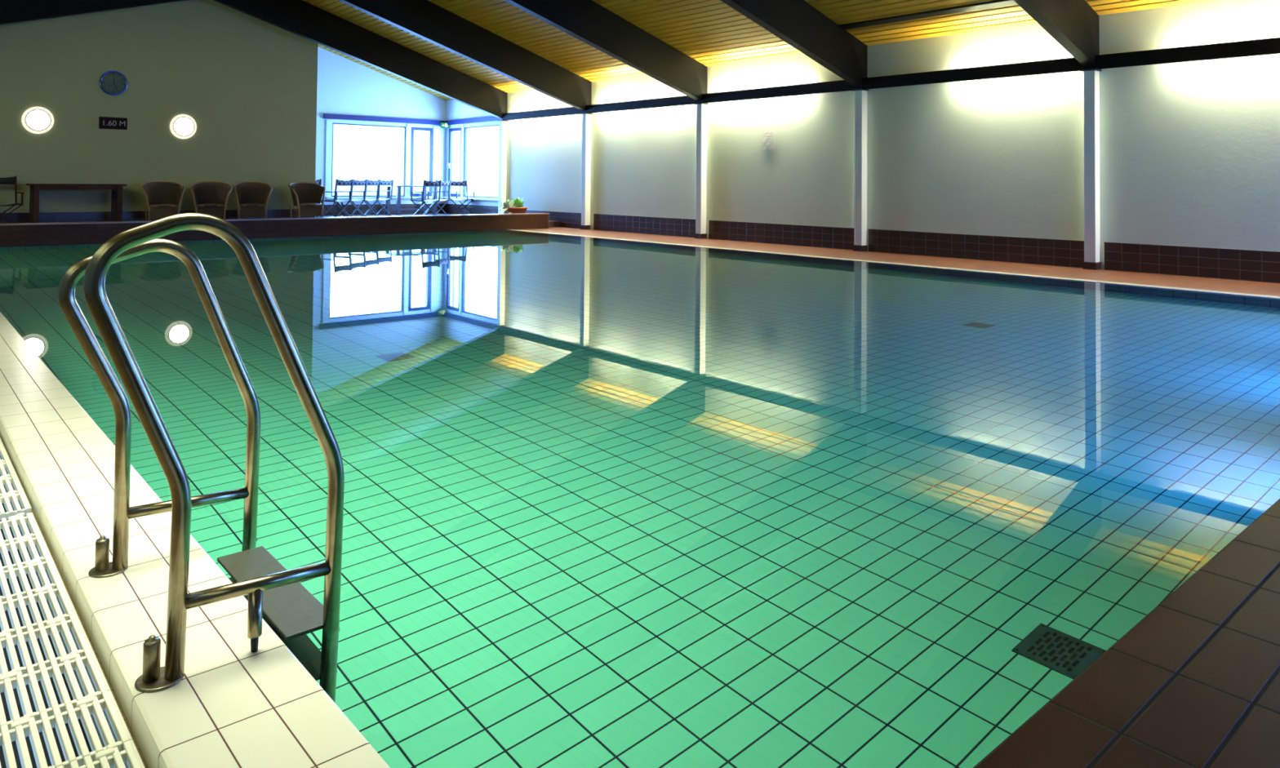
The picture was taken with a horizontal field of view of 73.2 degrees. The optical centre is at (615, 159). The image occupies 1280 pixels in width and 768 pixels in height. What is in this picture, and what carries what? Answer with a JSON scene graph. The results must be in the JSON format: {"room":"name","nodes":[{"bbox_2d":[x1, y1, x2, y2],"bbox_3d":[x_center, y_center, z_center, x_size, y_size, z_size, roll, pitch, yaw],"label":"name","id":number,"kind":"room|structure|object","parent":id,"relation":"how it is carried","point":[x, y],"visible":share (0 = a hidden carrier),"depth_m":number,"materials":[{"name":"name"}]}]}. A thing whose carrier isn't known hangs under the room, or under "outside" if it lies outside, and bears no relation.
{"room":"indoor swimming pool","nodes":[
{"label":"indoor swimming pool","id":0,"kind":"room"},
{"bbox_2d":[0,503,92,767],"bbox_3d":[-4.662,1.544,5.920,0.265,0.040,19.100,2,-2,-40],"label":"floor","id":1,"kind":"structure","parent":0,"point":[2,695],"depth_m":2.35,"materials":[{"name":"black"}]},
{"bbox_2d":[0,436,148,767],"bbox_3d":[-4.565,1.431,6.005,0.013,0.194,19.100,2,-2,-40],"label":"trim","id":2,"kind":"structure","parent":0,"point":[112,690],"depth_m":2.33,"materials":[{"name":"plastic"}]},
{"bbox_2d":[0,438,31,520],"bbox_3d":[-3.434,1.304,4.490,0.243,0.033,3.741,2,-2,-40],"label":"grate","id":3,"kind":"object","parent":2,"relation":"on","point":[19,494],"visible":0.87,"depth_m":3.30,"materials":[{"name":"white plastic"}]},
{"bbox_2d":[0,512,145,767],"bbox_3d":[-1.362,1.262,2.047,0.243,0.033,2.574,2,-2,-40],"label":"grate","id":4,"kind":"object","parent":2,"relation":"on","point":[114,754],"visible":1,"depth_m":2.09,"materials":[{"name":"white plastic"}]},
{"bbox_2d":[0,0,317,213],"bbox_3d":[-11.344,-2.502,17.806,10.450,8.000,0.200,2,-2,-40],"label":"wall","id":5,"kind":"structure","parent":0,"point":[248,84],"depth_m":18.78,"materials":[{"name":"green paint"}]},
{"bbox_2d":[21,106,53,133],"bbox_3d":[-11.620,-0.795,17.343,0.550,0.550,0.105,2,-2,-40],"label":"wall lamp","id":6,"kind":"object","parent":5,"relation":"attached to","point":[36,120],"visible":1,"depth_m":17.31,"materials":[{"name":"white glass"}]},
{"bbox_2d":[98,71,127,95],"bbox_3d":[-10.623,-1.618,18.238,0.524,0.524,0.055,2,-2,-40],"label":"wall clock","id":7,"kind":"object","parent":5,"relation":"attached to","point":[111,82],"visible":1,"depth_m":18.24,"materials":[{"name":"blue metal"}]},
{"bbox_2d":[98,116,127,129],"bbox_3d":[-10.630,-0.771,18.239,0.524,0.250,0.021,2,-2,-40],"label":"sign","id":8,"kind":"object","parent":5,"relation":"attached to","point":[104,122],"visible":1,"depth_m":18.23,"materials":[{"name":"black plastic"}]},
{"bbox_2d":[0,208,315,223],"bbox_3d":[-11.309,1.210,17.629,10.450,0.270,0.020,2,-2,-40],"label":"baseboard","id":9,"kind":"structure","parent":5,"relation":"attached to","point":[101,216],"depth_m":18.03,"materials":[{"name":"brown tile"}]},
{"bbox_2d":[169,114,196,138],"bbox_3d":[-9.565,-0.733,19.089,0.550,0.550,0.105,2,-2,-40],"label":"wall lamp","id":10,"kind":"object","parent":5,"relation":"attached to","point":[182,126],"visible":1,"depth_m":19.05,"materials":[{"name":"white glass"}]},
{"bbox_2d":[0,214,548,247],"bbox_3d":[-7.374,1.354,16.352,14.800,0.396,0.300,2,-2,-40],"label":"ledge","id":11,"kind":"structure","parent":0,"point":[86,233],"depth_m":17.05,"materials":[{"name":"brown tile"}]},
{"bbox_2d":[0,213,549,226],"bbox_3d":[-7.366,1.146,16.365,14.820,0.020,0.335,2,-2,-40],"label":"trim","id":12,"kind":"structure","parent":11,"relation":"on","point":[393,216],"depth_m":17.05,"materials":[{"name":"brown tile"}]},
{"bbox_2d":[506,229,1279,298],"bbox_3d":[2.850,1.601,14.008,0.185,0.124,16.508,2,-2,-40],"label":"trim","id":13,"kind":"structure","parent":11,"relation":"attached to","point":[935,267],"depth_m":11.75,"materials":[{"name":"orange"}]},
{"bbox_2d":[315,46,446,204],"bbox_3d":[-7.989,-1.414,23.897,7.700,6.200,0.200,2,-2,-40],"label":"wall","id":14,"kind":"structure","parent":0,"point":[345,86],"depth_m":24.50,"materials":[{"name":"paint"}]},
{"bbox_2d":[324,120,332,196],"bbox_3d":[-7.920,-0.036,23.781,0.160,2.120,0.030,2,-2,-40],"label":"trim","id":15,"kind":"structure","parent":14,"relation":"attached to","point":[329,122],"depth_m":23.76,"materials":[{"name":"white paint"}]},
{"bbox_2d":[331,123,405,196],"bbox_3d":[-7.044,0.029,24.616,2.220,2.050,0.070,2,-2,-40],"label":"window","id":16,"kind":"structure","parent":14,"relation":"in","point":[403,127],"depth_m":24.89,"materials":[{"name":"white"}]},
{"bbox_2d":[320,204,444,215],"bbox_3d":[-8.028,1.386,23.671,7.480,0.290,0.020,2,-2,-40],"label":"baseboard","id":17,"kind":"structure","parent":14,"relation":"attached to","point":[349,209],"depth_m":24.67,"materials":[{"name":"brown tile"}]},
{"bbox_2d":[323,113,444,124],"bbox_3d":[-6.570,-1.152,24.921,3.800,0.135,0.070,2,-2,-40],"label":"trim","id":18,"kind":"structure","parent":14,"relation":"attached to","point":[326,116],"depth_m":24.73,"materials":[{"name":"blue"}]},
{"bbox_2d":[325,196,444,199],"bbox_3d":[-6.552,1.098,24.879,3.680,0.055,0.100,2,-2,-40],"label":"trim","id":19,"kind":"structure","parent":14,"relation":"attached to","point":[326,197],"depth_m":24.41,"materials":[{"name":"white"}]},
{"bbox_2d":[405,124,410,196],"bbox_3d":[-6.091,0.021,25.334,0.120,2.120,0.030,2,-2,-40],"label":"trim","id":20,"kind":"structure","parent":14,"relation":"attached to","point":[408,126],"depth_m":25.32,"materials":[{"name":"white"}]},
{"bbox_2d":[409,127,432,196],"bbox_3d":[-5.793,0.067,25.653,0.710,2.050,0.070,2,-2,-40],"label":"window","id":21,"kind":"structure","parent":14,"relation":"in","point":[429,130],"depth_m":25.71,"materials":[{"name":"blue"}]},
{"bbox_2d":[432,125,443,196],"bbox_3d":[-5.349,0.044,25.966,0.330,2.120,0.030,2,-2,-40],"label":"trim","id":22,"kind":"structure","parent":14,"relation":"attached to","point":[437,148],"depth_m":25.95,"materials":[{"name":"white"}]},
{"bbox_2d":[440,122,449,128],"bbox_3d":[-5.134,-1.034,25.974,0.260,0.160,0.044,0,-1,5],"label":"exit sign","id":23,"kind":"object","parent":14,"relation":"attached to","point":[443,125],"visible":1,"depth_m":25.96,"materials":[{"name":"green plastic"}]},
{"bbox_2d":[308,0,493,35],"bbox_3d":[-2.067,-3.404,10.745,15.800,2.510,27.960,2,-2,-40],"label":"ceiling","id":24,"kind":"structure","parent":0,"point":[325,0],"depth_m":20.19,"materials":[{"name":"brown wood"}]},
{"bbox_2d":[315,213,559,227],"bbox_3d":[-9.141,1.474,18.890,15.400,0.150,5.860,2,-2,-40],"label":"floor","id":25,"kind":"structure","parent":0,"point":[552,224],"depth_m":23.44,"materials":[{"name":"tile"}]},
{"bbox_2d":[0,176,24,223],"bbox_3d":[-11.718,0.811,16.458,0.595,1.002,0.590,-1,-2,44],"label":"folding chair","id":26,"kind":"object","parent":25,"relation":"on","point":[9,180],"visible":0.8,"depth_m":16.69,"materials":[{"name":"brown wood"}]},
{"bbox_2d":[26,183,126,222],"bbox_3d":[-10.819,0.914,17.302,1.640,0.855,0.680,2,-2,-40],"label":"side table","id":27,"kind":"object","parent":25,"relation":"on","point":[117,189],"visible":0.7,"depth_m":17.07,"materials":[{"name":"brown wood"}]},
{"bbox_2d":[140,181,185,220],"bbox_3d":[-9.603,0.916,18.248,0.830,0.926,0.596,2,-2,-37],"label":"wicker armchair","id":28,"kind":"object","parent":25,"relation":"on","point":[163,197],"visible":0.93,"depth_m":18.32,"materials":[{"name":"wicker"}]},
{"bbox_2d":[190,181,231,219],"bbox_3d":[-8.860,0.939,18.881,0.830,0.926,0.596,1,-2,-23],"label":"wicker armchair","id":29,"kind":"object","parent":25,"relation":"on","point":[211,197],"visible":0.97,"depth_m":18.97,"materials":[{"name":"wicker"}]},
{"bbox_2d":[232,182,272,218],"bbox_3d":[-8.204,0.960,19.438,0.830,0.926,0.596,1,-2,-28],"label":"wicker armchair","id":30,"kind":"object","parent":25,"relation":"on","point":[252,197],"visible":0.95,"depth_m":19.49,"materials":[{"name":"wicker"}]},
{"bbox_2d":[288,182,325,217],"bbox_3d":[-7.270,0.989,20.231,0.830,0.926,0.596,2,-2,-45],"label":"wicker armchair","id":31,"kind":"object","parent":25,"relation":"on","point":[307,196],"visible":0.97,"depth_m":20.33,"materials":[{"name":"wicker"}]},
{"bbox_2d":[315,178,321,217],"bbox_3d":[-7.796,0.981,21.661,0.595,1.002,0.590,-1,-2,41],"label":"folding chair","id":32,"kind":"object","parent":25,"relation":"on","point":[318,181],"visible":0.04,"depth_m":21.67,"materials":[{"name":"black"}]},
{"bbox_2d":[320,179,353,217],"bbox_3d":[-6.984,0.987,21.567,0.595,1.002,0.590,0,-2,27],"label":"folding chair","id":33,"kind":"object","parent":25,"relation":"on","point":[338,183],"visible":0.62,"depth_m":21.52,"materials":[{"name":"black"}]},
{"bbox_2d":[336,202,345,217],"bbox_3d":[-7.660,1.301,22.870,0.900,0.434,0.400,2,-2,-40],"label":"folding chair","id":34,"kind":"object","parent":25,"relation":"on","point":[342,205],"visible":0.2,"depth_m":23.20,"materials":[{"name":"black"}]},
{"bbox_2d":[337,179,367,217],"bbox_3d":[-6.849,1.008,22.339,0.595,1.002,0.590,0,-2,22],"label":"folding chair","id":35,"kind":"object","parent":25,"relation":"on","point":[354,182],"visible":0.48,"depth_m":22.33,"materials":[{"name":"black"}]},
{"bbox_2d":[351,179,380,216],"bbox_3d":[-6.709,1.028,23.114,0.595,1.002,0.590,0,-2,23],"label":"folding chair","id":36,"kind":"object","parent":25,"relation":"on","point":[369,182],"visible":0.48,"depth_m":23.15,"materials":[{"name":"black"}]},
{"bbox_2d":[364,179,393,215],"bbox_3d":[-6.579,1.051,23.943,0.595,1.002,0.590,0,-2,30],"label":"folding chair","id":37,"kind":"object","parent":25,"relation":"on","point":[382,182],"visible":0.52,"depth_m":23.95,"materials":[{"name":"black"}]},
{"bbox_2d":[384,185,439,215],"bbox_3d":[-5.869,1.163,24.815,1.320,0.835,0.800,2,-2,-40],"label":"dining table","id":38,"kind":"object","parent":25,"relation":"on","point":[397,209],"visible":0.71,"depth_m":24.66,"materials":[{"name":"black"}]},
{"bbox_2d":[410,180,441,215],"bbox_3d":[-5.019,1.038,22.839,0.595,1.002,0.590,-1,-2,41],"label":"folding chair","id":39,"kind":"object","parent":25,"relation":"on","point":[426,183],"visible":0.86,"depth_m":22.79,"materials":[{"name":"black"}]},
{"bbox_2d":[421,180,451,215],"bbox_3d":[-4.906,1.058,23.593,0.595,1.002,0.590,0,-2,34],"label":"folding chair","id":40,"kind":"object","parent":25,"relation":"on","point":[442,183],"visible":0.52,"depth_m":23.57,"materials":[{"name":"black"}]},
{"bbox_2d":[449,180,475,214],"bbox_3d":[-4.409,1.091,24.690,0.590,1.002,0.595,0,-1,14],"label":"folding chair","id":41,"kind":"object","parent":25,"relation":"on","point":[452,183],"visible":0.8,"depth_m":24.49,"materials":[{"name":"black"}]},
{"bbox_2d":[497,120,507,213],"bbox_3d":[-3.108,0.326,23.573,0.200,2.800,0.210,2,-2,-40],"label":"column","id":42,"kind":"structure","parent":25,"relation":"on","point":[503,124],"depth_m":23.53,"materials":[{"name":"white paint"}]},
{"bbox_2d":[497,197,528,213],"bbox_3d":[-2.678,1.329,22.117,0.902,0.729,0.680,2,-2,-40],"label":"potted plant","id":43,"kind":"object","parent":25,"relation":"on","point":[514,206],"visible":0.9,"depth_m":21.99,"materials":[{"name":"green plant"}]},
{"bbox_2d":[502,206,528,213],"bbox_3d":[-2.594,1.349,22.189,0.680,0.255,0.680,2,-2,-40],"label":"bowl","id":44,"kind":"object","parent":25,"relation":"on","point":[508,210],"depth_m":21.92,"materials":[{"name":"brown ceramic"}]},
{"bbox_2d":[0,230,1279,767],"bbox_3d":[-1.174,1.417,10.590,10.410,0.001,16.508,2,-2,-40],"label":"pool water","id":45,"kind":"object","parent":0,"point":[607,503],"visible":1,"depth_m":3.45,"materials":[{"name":"liquid"}]},
{"bbox_2d":[302,0,1216,100],"bbox_3d":[-1.973,-3.333,10.692,15.312,2.362,27.760,2,-2,-40],"label":"ceiling","id":46,"kind":"structure","parent":0,"point":[712,33],"depth_m":16.26,"materials":[{"name":"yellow wood"}]},
{"bbox_2d":[0,0,507,119],"bbox_3d":[-8.872,-2.814,18.732,15.400,3.097,0.160,2,-2,-40],"label":"beam","id":47,"kind":"structure","parent":46,"relation":"attached to","point":[300,18],"depth_m":20.52,"materials":[{"name":"brown wood"}]},
{"bbox_2d":[337,0,591,111],"bbox_3d":[-6.489,-2.862,15.929,15.400,3.097,0.160,2,-2,-40],"label":"beam","id":48,"kind":"structure","parent":46,"relation":"attached to","point":[425,20],"depth_m":18.82,"materials":[{"name":"brown wood"}]},
{"bbox_2d":[502,0,707,100],"bbox_3d":[-4.002,-2.912,13.004,15.400,3.097,0.160,2,-2,-40],"label":"beam","id":49,"kind":"structure","parent":46,"relation":"attached to","point":[587,21],"depth_m":16.41,"materials":[{"name":"brown wood"}]},
{"bbox_2d":[720,0,867,86],"bbox_3d":[-1.527,-2.961,10.094,15.400,3.097,0.160,2,-2,-40],"label":"beam","id":50,"kind":"structure","parent":46,"relation":"attached to","point":[797,23],"depth_m":14.00,"materials":[{"name":"brown wood"}]},
{"bbox_2d":[838,0,1017,30],"bbox_3d":[4.950,-2.245,13.127,0.130,0.070,3.590,2,-2,-40],"label":"track rail","id":51,"kind":"object","parent":46,"relation":"attached to","point":[997,3],"visible":1,"depth_m":13.24,"materials":[{"name":"black paint"}]},
{"bbox_2d":[1013,0,1099,66],"bbox_3d":[0.902,-3.010,7.237,15.400,3.097,0.160,2,-2,-40],"label":"beam","id":52,"kind":"structure","parent":46,"relation":"attached to","point":[1073,24],"depth_m":11.57,"materials":[{"name":"brown wood"}]},
{"bbox_2d":[444,0,1279,269],"bbox_3d":[2.178,-0.197,17.680,0.200,3.850,22.410,2,-2,-40],"label":"wall","id":53,"kind":"structure","parent":0,"point":[1189,151],"depth_m":13.56,"materials":[{"name":"white paint"}]},
{"bbox_2d":[448,127,461,196],"bbox_3d":[-4.780,0.079,25.720,0.120,2.050,0.780,2,-2,-40],"label":"window","id":54,"kind":"structure","parent":53,"relation":"in","point":[451,130],"depth_m":25.95,"materials":[{"name":"blue"}]},
{"bbox_2d":[460,124,463,196],"bbox_3d":[-4.514,0.038,25.369,0.030,2.120,0.070,2,-2,-40],"label":"trim","id":55,"kind":"structure","parent":53,"relation":"attached to","point":[462,127],"depth_m":25.36,"materials":[{"name":"white"}]},
{"bbox_2d":[444,196,497,200],"bbox_3d":[-4.150,1.121,24.847,0.100,0.055,3.060,2,-2,-40],"label":"trim","id":56,"kind":"structure","parent":53,"relation":"attached to","point":[458,197],"depth_m":24.57,"materials":[{"name":"white"}]},
{"bbox_2d":[444,204,497,214],"bbox_3d":[-4.139,1.454,24.883,0.020,0.290,3.210,2,-2,-40],"label":"baseboard","id":57,"kind":"structure","parent":53,"relation":"attached to","point":[449,208],"depth_m":24.87,"materials":[{"name":"brown tile"}]},
{"bbox_2d":[444,115,502,124],"bbox_3d":[-4.101,-1.129,24.880,0.090,0.135,3.190,2,-2,-40],"label":"trim","id":58,"kind":"structure","parent":53,"relation":"attached to","point":[485,119],"depth_m":24.81,"materials":[{"name":"blue"}]},
{"bbox_2d":[463,124,499,198],"bbox_3d":[-3.755,0.060,24.584,0.070,2.050,2.080,2,-2,-40],"label":"window","id":59,"kind":"structure","parent":53,"relation":"in","point":[465,128],"depth_m":25.33,"materials":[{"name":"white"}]},
{"bbox_2d":[525,209,581,228],"bbox_3d":[-1.792,1.511,22.119,0.020,0.383,3.600,2,-2,-40],"label":"baseboard","id":60,"kind":"structure","parent":53,"relation":"attached to","point":[567,220],"depth_m":21.46,"materials":[{"name":"brown tile"}]},
{"bbox_2d":[593,213,695,237],"bbox_3d":[0.650,1.462,19.247,0.020,0.383,3.600,2,-2,-40],"label":"baseboard","id":61,"kind":"structure","parent":53,"relation":"attached to","point":[615,223],"depth_m":19.20,"materials":[{"name":"brown tile"}]},
{"bbox_2d":[763,130,774,149],"bbox_3d":[2.954,-0.377,16.590,0.016,0.360,0.270,2,-2,-40],"label":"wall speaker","id":62,"kind":"object","parent":53,"relation":"attached to","point":[769,135],"visible":1,"depth_m":16.59,"materials":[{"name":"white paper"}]},
{"bbox_2d":[708,220,853,249],"bbox_3d":[3.092,1.413,16.376,0.020,0.383,3.600,2,-2,-40],"label":"baseboard","id":63,"kind":"structure","parent":53,"relation":"attached to","point":[834,237],"depth_m":16.26,"materials":[{"name":"brown tile"}]},
{"bbox_2d":[502,37,1279,120],"bbox_3d":[4.830,-1.321,14.238,0.030,0.195,24.400,2,-2,-40],"label":"trim","id":64,"kind":"structure","parent":53,"relation":"attached to","point":[1267,46],"depth_m":13.47,"materials":[{"name":"black metal"}]},
{"bbox_2d":[868,229,1084,267],"bbox_3d":[5.534,1.365,13.504,0.020,0.383,3.600,2,-2,-40],"label":"baseboard","id":65,"kind":"structure","parent":53,"relation":"attached to","point":[1054,252],"depth_m":13.34,"materials":[{"name":"brown tile"}]},
{"bbox_2d":[1104,242,1279,283],"bbox_3d":[7.976,1.316,10.632,0.020,0.383,3.600,2,-2,-40],"label":"baseboard","id":66,"kind":"structure","parent":53,"relation":"attached to","point":[1263,266],"depth_m":11.17,"materials":[{"name":"brown tile"}]},
{"bbox_2d":[515,227,1279,296],"bbox_3d":[5.164,1.581,12.634,1.700,0.100,21.600,2,-2,-40],"label":"floor","id":67,"kind":"structure","parent":0,"point":[1134,277],"depth_m":12.60,"materials":[{"name":"tile"}]},
{"bbox_2d":[580,112,591,229],"bbox_3d":[-0.725,0.278,20.770,0.200,2.800,0.210,2,-2,-40],"label":"column","id":68,"kind":"structure","parent":67,"relation":"on","point":[586,117],"depth_m":20.73,"materials":[{"name":"white paint"}]},
{"bbox_2d":[693,102,708,239],"bbox_3d":[1.763,0.229,17.845,0.200,2.800,0.210,2,-2,-40],"label":"column","id":69,"kind":"structure","parent":67,"relation":"on","point":[701,108],"depth_m":17.80,"materials":[{"name":"white paint"}]},
{"bbox_2d":[851,88,868,251],"bbox_3d":[4.237,0.179,14.935,0.200,2.800,0.210,2,-2,-40],"label":"column","id":70,"kind":"structure","parent":67,"relation":"on","point":[860,95],"depth_m":14.89,"materials":[{"name":"white paint"}]},
{"bbox_2d":[1080,67,1102,270],"bbox_3d":[6.666,0.131,12.078,0.200,2.800,0.210,2,-2,-40],"label":"column","id":71,"kind":"structure","parent":67,"relation":"on","point":[1091,76],"depth_m":12.03,"materials":[{"name":"white paint"}]},
{"bbox_2d":[973,498,1279,767],"bbox_3d":[4.834,1.143,3.692,10.400,0.416,1.792,2,-2,-40],"label":"pool deck","id":72,"kind":"object","parent":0,"point":[1195,683],"depth_m":1.36,"materials":[{"name":"brown tile"}]},
{"bbox_3d":[-5.200,1.703,7.162,0.150,0.825,16.508,2,-2,-40],"label":"wall","id":73,"kind":"structure","parent":0,"visible":0},
{"bbox_2d":[0,311,390,767],"bbox_3d":[-4.397,1.329,6.084,0.340,0.125,19.000,2,-2,-40],"label":"pool edge","id":74,"kind":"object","parent":73,"relation":"on","point":[233,706],"depth_m":2.24,"materials":[{"name":"white tile"}]},
{"bbox_2d":[57,213,344,693],"bbox_3d":[-1.171,1.040,2.339,0.615,1.817,0.803,2,-2,-40],"label":"pool ladder","id":75,"kind":"object","parent":73,"relation":"attached to","point":[273,591],"visible":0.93,"depth_m":2.20,"materials":[{"name":"silver metal"}]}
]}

